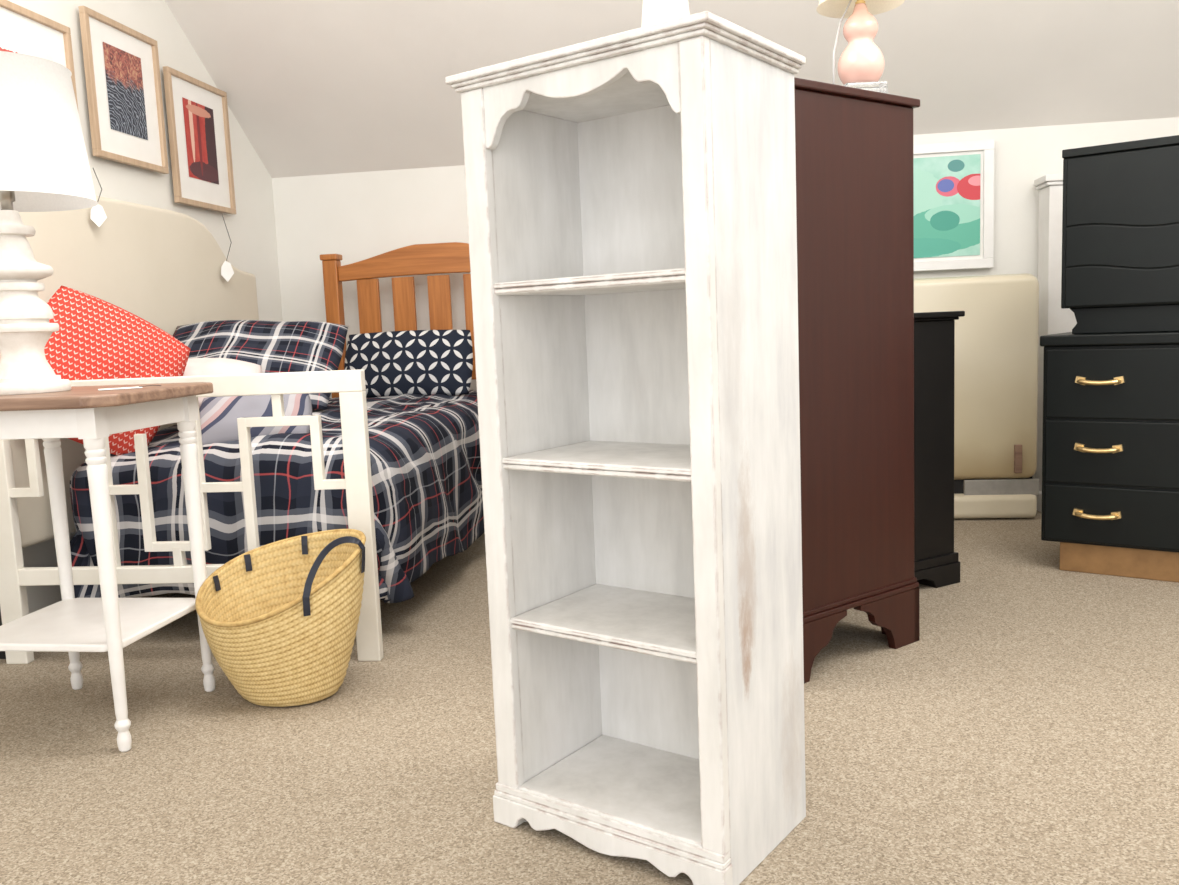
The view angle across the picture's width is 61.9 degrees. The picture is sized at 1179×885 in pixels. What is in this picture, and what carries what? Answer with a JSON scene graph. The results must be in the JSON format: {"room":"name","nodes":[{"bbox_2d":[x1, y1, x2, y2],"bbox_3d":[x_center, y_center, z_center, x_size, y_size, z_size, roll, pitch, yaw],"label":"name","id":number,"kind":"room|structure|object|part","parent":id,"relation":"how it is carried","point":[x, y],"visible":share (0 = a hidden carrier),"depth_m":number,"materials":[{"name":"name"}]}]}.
{"room":"attic bedroom","nodes":[
{"label":"attic bedroom","id":0,"kind":"room"},
{"bbox_2d":[8,0,282,613],"bbox_3d":[-2.042,-0.503,1.387,0.001,2.600,7.000,-1,7,9],"label":"wall","id":1,"kind":"structure","parent":0,"point":[252,230],"depth_m":3.92,"materials":[{"name":"white paint"}]},
{"bbox_2d":[0,0,78,113],"bbox_3d":[-1.762,-1.056,3.090,0.023,0.600,0.460,-1,7,9],"label":"framed print","id":2,"kind":"object","parent":1,"relation":"attached to","point":[25,31],"visible":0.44,"depth_m":3.12,"materials":[{"name":"brown wood"}]},
{"bbox_2d":[0,34,52,60],"bbox_3d":[-1.764,-1.068,3.089,0.001,0.360,0.285,-1,7,9],"label":"print","id":3,"kind":"object","parent":2,"relation":"attached to","point":[7,44],"depth_m":3.06},
{"bbox_2d":[78,6,168,173],"bbox_3d":[-1.691,-1.268,3.594,0.022,0.498,0.433,-1,7,9],"label":"framed print","id":4,"kind":"object","parent":1,"relation":"attached to","point":[122,69],"visible":1,"depth_m":3.57,"materials":[{"name":"pale oak"},{"name":"printed paper"},{"name":"glass"}]},
{"bbox_2d":[90,168,106,226],"bbox_3d":[-1.645,-0.827,3.304,0.047,0.228,0.252,-5,7,-21],"label":"price tag","id":5,"kind":"object","parent":4,"relation":"hanging from","point":[98,216],"visible":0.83,"depth_m":3.21,"materials":[{"name":"white paper"}]},
{"bbox_2d":[163,66,235,214],"bbox_3d":[-1.614,-1.239,4.095,0.022,0.521,0.454,-1,7,9],"label":"framed print","id":6,"kind":"object","parent":1,"relation":"attached to","point":[197,111],"visible":1,"depth_m":4.08,"materials":[{"name":"paper"}]},
{"bbox_2d":[221,214,233,281],"bbox_3d":[-1.519,-0.822,4.130,0.049,0.307,0.301,-4,7,-15],"label":"price tag","id":7,"kind":"object","parent":6,"relation":"hanging from","point":[227,271],"visible":1,"depth_m":4.02,"materials":[{"name":"white paper"}]},
{"bbox_2d":[0,510,1178,884],"bbox_3d":[0.581,0.728,1.149,6.199,0.001,7.706,-2,7,0],"label":"floor","id":8,"kind":"structure","parent":0,"point":[1028,734],"depth_m":2.04,"materials":[{"name":"carpet"}]},
{"bbox_2d":[0,382,215,751],"bbox_3d":[-1.190,0.270,2.312,0.516,0.782,0.480,-1,7,9],"label":"side table","id":9,"kind":"object","parent":8,"relation":"on","point":[110,623],"visible":0.94,"depth_m":2.21,"materials":[{"name":"white wood"}]},
{"bbox_2d":[0,51,97,394],"bbox_3d":[-1.310,-0.472,2.224,0.372,0.720,0.372,-2,7,0],"label":"table lamp","id":10,"kind":"object","parent":9,"relation":"on","point":[44,164],"visible":1,"depth_m":2.18,"materials":[{"name":"white fabric"}]},
{"bbox_2d":[0,190,15,209],"bbox_3d":[-1.314,-0.559,2.214,0.036,0.074,0.036,-2,7,0],"label":"socket","id":11,"kind":"object","parent":10,"relation":"attached to","point":[7,198],"depth_m":2.21,"materials":[{"name":"silver metal"}]},
{"bbox_3d":[-1.319,-0.686,2.199,0.372,0.290,0.372,-2,7,0],"label":"lamp shade","id":12,"kind":"part","parent":10,"relation":"part of","materials":[{"name":"white fabric"}]},
{"bbox_3d":[-1.346,0.266,2.515,0.042,0.755,0.042,-1,7,9],"label":"leg","id":13,"kind":"part","parent":9,"relation":"part of","materials":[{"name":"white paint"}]},
{"bbox_2d":[0,598,195,651],"bbox_3d":[-1.183,0.426,2.330,0.384,0.018,0.372,-1,7,9],"label":"shelf","id":14,"kind":"object","parent":9,"relation":"attached to","point":[68,624],"depth_m":2.29,"materials":[{"name":"white wood"}]},
{"bbox_3d":[-1.032,0.300,2.112,0.042,0.755,0.042,-1,7,9],"label":"leg","id":15,"kind":"part","parent":9,"relation":"part of","materials":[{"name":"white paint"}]},
{"bbox_2d":[98,385,160,389],"bbox_3d":[-1.058,-0.127,2.265,0.131,0.004,0.056,-6,8,-28],"label":"price card","id":16,"kind":"object","parent":9,"relation":"on","point":[147,385],"visible":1,"depth_m":2.25,"materials":[{"name":"white paper"}]},
{"bbox_3d":[-0.981,0.257,2.459,0.042,0.755,0.042,-1,7,9],"label":"leg","id":17,"kind":"part","parent":9,"relation":"part of","materials":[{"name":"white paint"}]},
{"bbox_2d":[0,196,258,658],"bbox_3d":[-1.610,-0.151,3.475,0.060,1.380,1.860,-1,7,9],"label":"headboard","id":18,"kind":"object","parent":8,"relation":"on","point":[162,267],"visible":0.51,"depth_m":3.42,"materials":[{"name":"beige fabric"}]},
{"bbox_3d":[-1.693,0.460,2.850,0.035,0.320,0.080,-1,7,9],"label":"leg","id":19,"kind":"part","parent":18,"relation":"part of","materials":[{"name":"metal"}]},
{"bbox_2d":[0,369,383,663],"bbox_3d":[-1.123,0.216,2.699,1.086,0.792,0.034,-2,7,6],"label":"footboard","id":20,"kind":"object","parent":8,"relation":"on","point":[350,384],"visible":0.7,"depth_m":2.67,"materials":[{"name":"white wood"}]},
{"bbox_3d":[-1.631,0.259,2.751,0.064,0.736,0.032,-2,7,6],"label":"leg","id":21,"kind":"part","parent":20,"relation":"part of","materials":[{"name":"white wood"}]},
{"bbox_3d":[-1.117,0.363,2.716,0.962,0.047,0.028,-2,7,6],"label":"rail","id":22,"kind":"part","parent":20,"relation":"part of","materials":[{"name":"white wood"}]},
{"bbox_3d":[-1.139,-0.148,2.656,1.086,0.057,0.034,-2,7,6],"label":"rail","id":23,"kind":"part","parent":20,"relation":"part of","materials":[{"name":"white wood"}]},
{"bbox_3d":[-0.614,0.229,2.652,0.064,0.736,0.032,-2,7,6],"label":"leg","id":24,"kind":"part","parent":20,"relation":"part of","materials":[{"name":"white wood"}]},
{"bbox_2d":[195,529,365,706],"bbox_3d":[-0.751,0.426,2.428,0.425,0.404,0.320,-3,7,-4],"label":"basket","id":25,"kind":"object","parent":8,"relation":"on","point":[280,619],"visible":1,"depth_m":2.35,"materials":[{"name":"wicker"}]},
{"bbox_3d":[-0.605,0.311,2.329,0.023,0.165,0.176,4,9,45],"label":"handle","id":26,"kind":"part","parent":25,"relation":"part of","materials":[{"name":"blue leather"}]},
{"bbox_2d":[320,242,475,397],"bbox_3d":[-0.849,-0.166,3.735,1.207,1.286,1.787,-1,7,9],"label":"headboard","id":27,"kind":"object","parent":8,"relation":"on","point":[451,257],"visible":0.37,"depth_m":4.53,"materials":[{"name":"brown wood"}]},
{"bbox_2d":[70,390,484,602],"bbox_3d":[-0.971,0.141,3.682,1.126,0.566,1.754,-1,7,9],"label":"comforter","id":28,"kind":"object","parent":27,"relation":"on","point":[425,459],"visible":0.48,"depth_m":2.90,"materials":[{"name":"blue fabric"}]},
{"bbox_2d":[44,285,189,455],"bbox_3d":[-1.473,-0.206,2.960,0.546,0.534,0.192,-8,9,-38],"label":"pillow","id":29,"kind":"object","parent":28,"relation":"on","point":[96,338],"visible":0.55,"depth_m":2.92,"materials":[{"name":"red fabric"}]},
{"bbox_2d":[183,358,261,407],"bbox_3d":[-1.251,-0.192,3.234,0.329,0.171,0.227,-3,7,-6],"label":"pillow","id":30,"kind":"object","parent":28,"relation":"on","point":[195,366],"visible":0.3,"depth_m":3.23,"materials":[{"name":"white fabric"}]},
{"bbox_2d":[199,393,311,444],"bbox_3d":[-1.022,-0.079,3.007,0.341,0.171,0.182,-3,7,-7],"label":"pillow","id":31,"kind":"object","parent":28,"relation":"on","point":[218,415],"visible":0.53,"depth_m":2.96,"materials":[{"name":"fabric"}]},
{"bbox_2d":[173,320,348,408],"bbox_3d":[-1.219,-0.281,3.525,0.648,0.326,0.451,-3,7,-2],"label":"pillow","id":32,"kind":"object","parent":28,"relation":"on","point":[277,346],"visible":0.55,"depth_m":3.54,"materials":[{"name":"fabric"}]},
{"bbox_2d":[344,330,472,397],"bbox_3d":[-0.787,-0.340,4.266,0.579,0.288,0.151,-2,7,6],"label":"pillow","id":33,"kind":"object","parent":28,"relation":"on","point":[423,362],"visible":0.91,"depth_m":4.21,"materials":[{"name":"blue fabric"}]},
{"bbox_3d":[-1.176,-0.247,4.646,0.084,1.262,0.074,-1,7,9],"label":"headboard post","id":34,"kind":"part","parent":27,"relation":"part of","materials":[{"name":"brown wood"}]},
{"bbox_3d":[-0.696,-0.834,4.502,0.950,0.151,0.034,-1,7,9],"label":"headboard rail","id":35,"kind":"part","parent":27,"relation":"part of","materials":[{"name":"brown wood"}]},
{"bbox_3d":[-0.675,-0.330,4.561,0.950,0.085,0.034,-1,7,9],"label":"headboard rail","id":36,"kind":"part","parent":27,"relation":"part of","materials":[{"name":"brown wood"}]},
{"bbox_2d":[445,11,805,884],"bbox_3d":[0.082,0.031,1.683,0.494,1.299,0.324,3,8,36],"label":"bookcase","id":37,"kind":"object","parent":8,"relation":"on","point":[631,194],"visible":1,"depth_m":1.67,"materials":[{"name":"white wood"}]},
{"bbox_3d":[-0.074,0.034,1.818,0.042,1.274,0.282,3,8,36],"label":"panel","id":38,"kind":"part","parent":37,"relation":"part of","materials":[{"name":"white wood"}]},
{"bbox_3d":[0.065,-0.265,1.637,0.372,0.020,0.258,3,8,36],"label":"shelf","id":39,"kind":"part","parent":37,"relation":"part of","materials":[{"name":"white wood"}]},
{"bbox_3d":[0.077,0.028,1.671,0.372,0.020,0.258,3,8,36],"label":"shelf","id":40,"kind":"part","parent":37,"relation":"part of","materials":[{"name":"white wood"}]},
{"bbox_3d":[0.089,0.307,1.704,0.372,0.020,0.258,3,8,36],"label":"shelf","id":41,"kind":"part","parent":37,"relation":"part of","materials":[{"name":"white wood"}]},
{"bbox_3d":[0.101,0.611,1.740,0.374,0.021,0.258,3,8,36],"label":"shelf","id":42,"kind":"part","parent":37,"relation":"part of","materials":[{"name":"white wood"}]},
{"bbox_3d":[0.056,-0.601,1.609,0.494,0.025,0.324,3,8,36],"label":"crown moulding","id":43,"kind":"part","parent":37,"relation":"part of","materials":[{"name":"white wood"}]},
{"bbox_3d":[0.157,0.014,1.779,0.380,1.244,0.012,3,8,36],"label":"panel","id":44,"kind":"part","parent":37,"relation":"part of","materials":[{"name":"white wood"}]},
{"bbox_2d":[641,0,689,26],"bbox_3d":[0.136,-0.766,1.753,0.107,0.260,0.107,-2,7,0],"label":"vase","id":45,"kind":"object","parent":37,"relation":"on","point":[654,11],"visible":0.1,"depth_m":1.72,"materials":[{"name":"white ceramic"}]},
{"bbox_3d":[0.261,0.049,1.573,0.038,1.274,0.282,3,8,36],"label":"panel","id":46,"kind":"part","parent":37,"relation":"part of","materials":[{"name":"white wood"}]},
{"bbox_2d":[794,77,919,682],"bbox_3d":[0.368,-0.171,2.782,0.562,1.420,0.924,-7,8,-37],"label":"chest","id":47,"kind":"object","parent":8,"relation":"on","point":[854,146],"visible":0.25,"depth_m":2.43,"materials":[{"name":"brown wood"}]},
{"bbox_2d":[816,0,904,93],"bbox_3d":[0.708,-1.109,2.572,0.224,0.462,0.224,-2,7,0],"label":"table lamp","id":48,"kind":"object","parent":47,"relation":"on","point":[861,64],"visible":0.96,"depth_m":2.55,"materials":[{"name":"pink ceramic"}]},
{"bbox_3d":[0.665,-1.029,2.586,0.076,0.301,0.036,-4,7,-16],"label":"cord","id":49,"kind":"part","parent":48,"relation":"part of","materials":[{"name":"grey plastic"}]},
{"bbox_3d":[0.703,-1.240,2.556,0.224,0.198,0.224,-2,7,0],"label":"lamp shade","id":50,"kind":"part","parent":48,"relation":"part of","materials":[{"name":"white fabric"}]},
{"bbox_3d":[0.391,0.373,2.846,0.554,0.027,0.916,-7,8,-37],"label":"moulding","id":51,"kind":"part","parent":47,"relation":"part of","materials":[{"name":"brown wood"}]},
{"bbox_2d":[914,311,964,587],"bbox_3d":[0.889,0.025,3.236,0.479,0.882,0.444,-6,8,-30],"label":"base cabinet","id":52,"kind":"object","parent":8,"relation":"on","point":[936,563],"visible":0.22,"depth_m":3.12,"materials":[{"name":"black paint"}]},
{"bbox_2d":[914,273,1038,518],"bbox_3d":[1.378,-0.176,4.168,1.000,1.025,0.078,-1,7,9],"label":"headboard","id":53,"kind":"object","parent":8,"relation":"on","point":[997,336],"visible":0.38,"depth_m":4.09,"materials":[{"name":"beige fabric"}]},
{"bbox_2d":[1034,174,1076,512],"bbox_3d":[2.043,-0.412,4.216,0.234,1.428,0.172,-1,7,9],"label":"stand","id":54,"kind":"object","parent":8,"relation":"on","point":[1053,319],"visible":0.3,"depth_m":4.15,"materials":[{"name":"white wood"}]},
{"bbox_2d":[1040,331,1178,581],"bbox_3d":[2.093,0.037,3.106,1.166,0.790,0.486,3,8,37],"label":"dresser","id":55,"kind":"object","parent":8,"relation":"on","point":[1110,440],"visible":1,"depth_m":3.16,"materials":[{"name":"black paint"}]},
{"bbox_3d":[1.644,0.235,3.191,0.142,0.029,0.038,3,8,37],"label":"handle","id":56,"kind":"part","parent":55,"relation":"part of","materials":[{"name":"gold metal"}]},
{"bbox_3d":[1.635,0.020,3.165,0.142,0.029,0.038,3,8,37],"label":"handle","id":57,"kind":"part","parent":55,"relation":"part of","materials":[{"name":"gold metal"}]},
{"bbox_3d":[1.626,-0.197,3.140,0.142,0.029,0.038,3,8,37],"label":"handle","id":58,"kind":"part","parent":55,"relation":"part of","materials":[{"name":"gold metal"}]},
{"bbox_3d":[1.973,0.049,2.947,1.130,0.207,0.012,3,8,37],"label":"drawer","id":59,"kind":"part","parent":55,"relation":"part of","materials":[{"name":"black paint"}]},
{"bbox_3d":[1.982,0.252,2.971,1.130,0.187,0.012,3,8,37],"label":"drawer","id":60,"kind":"part","parent":55,"relation":"part of","materials":[{"name":"black paint"}]},
{"bbox_3d":[1.964,-0.174,2.921,1.130,0.225,0.012,3,8,37],"label":"drawer","id":61,"kind":"part","parent":55,"relation":"part of","materials":[{"name":"black paint"}]},
{"bbox_2d":[1061,135,1178,333],"bbox_3d":[1.988,-0.654,3.097,0.854,0.592,0.381,3,8,37],"label":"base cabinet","id":62,"kind":"object","parent":55,"relation":"on","point":[1120,212],"visible":1,"depth_m":3.10,"materials":[{"name":"black paint"}]},
{"bbox_3d":[1.880,-0.610,2.954,0.826,0.149,0.008,3,8,37],"label":"drawer","id":63,"kind":"part","parent":62,"relation":"part of","materials":[{"name":"black paint"}]},
{"bbox_3d":[1.885,-0.491,2.968,0.826,0.127,0.008,3,8,37],"label":"drawer","id":64,"kind":"part","parent":62,"relation":"part of","materials":[{"name":"black paint"}]},
{"bbox_3d":[1.873,-0.780,2.934,0.826,0.233,0.008,3,8,37],"label":"drawer","id":65,"kind":"part","parent":62,"relation":"part of","materials":[{"name":"black paint"}]},
{"bbox_2d":[165,0,1178,177],"bbox_3d":[0.494,-1.386,0.900,5.200,0.940,7.000,-1,7,9],"label":"ceiling","id":66,"kind":"structure","parent":0,"point":[315,87],"depth_m":4.02,"materials":[{"name":"grey paint"}]},
{"bbox_2d":[272,117,1178,478],"bbox_3d":[1.060,-0.521,4.488,5.200,1.660,0.001,-1,7,9],"label":"wall","id":67,"kind":"structure","parent":0,"point":[357,216],"depth_m":4.70,"materials":[{"name":"white paint"}]},
{"bbox_2d":[913,139,993,270],"bbox_3d":[1.513,-1.033,4.323,0.500,0.547,0.022,-1,7,9],"label":"framed painting","id":68,"kind":"object","parent":67,"relation":"attached to","point":[954,181],"visible":0.53,"depth_m":4.31,"materials":[{"name":"white paint"}]}
]}

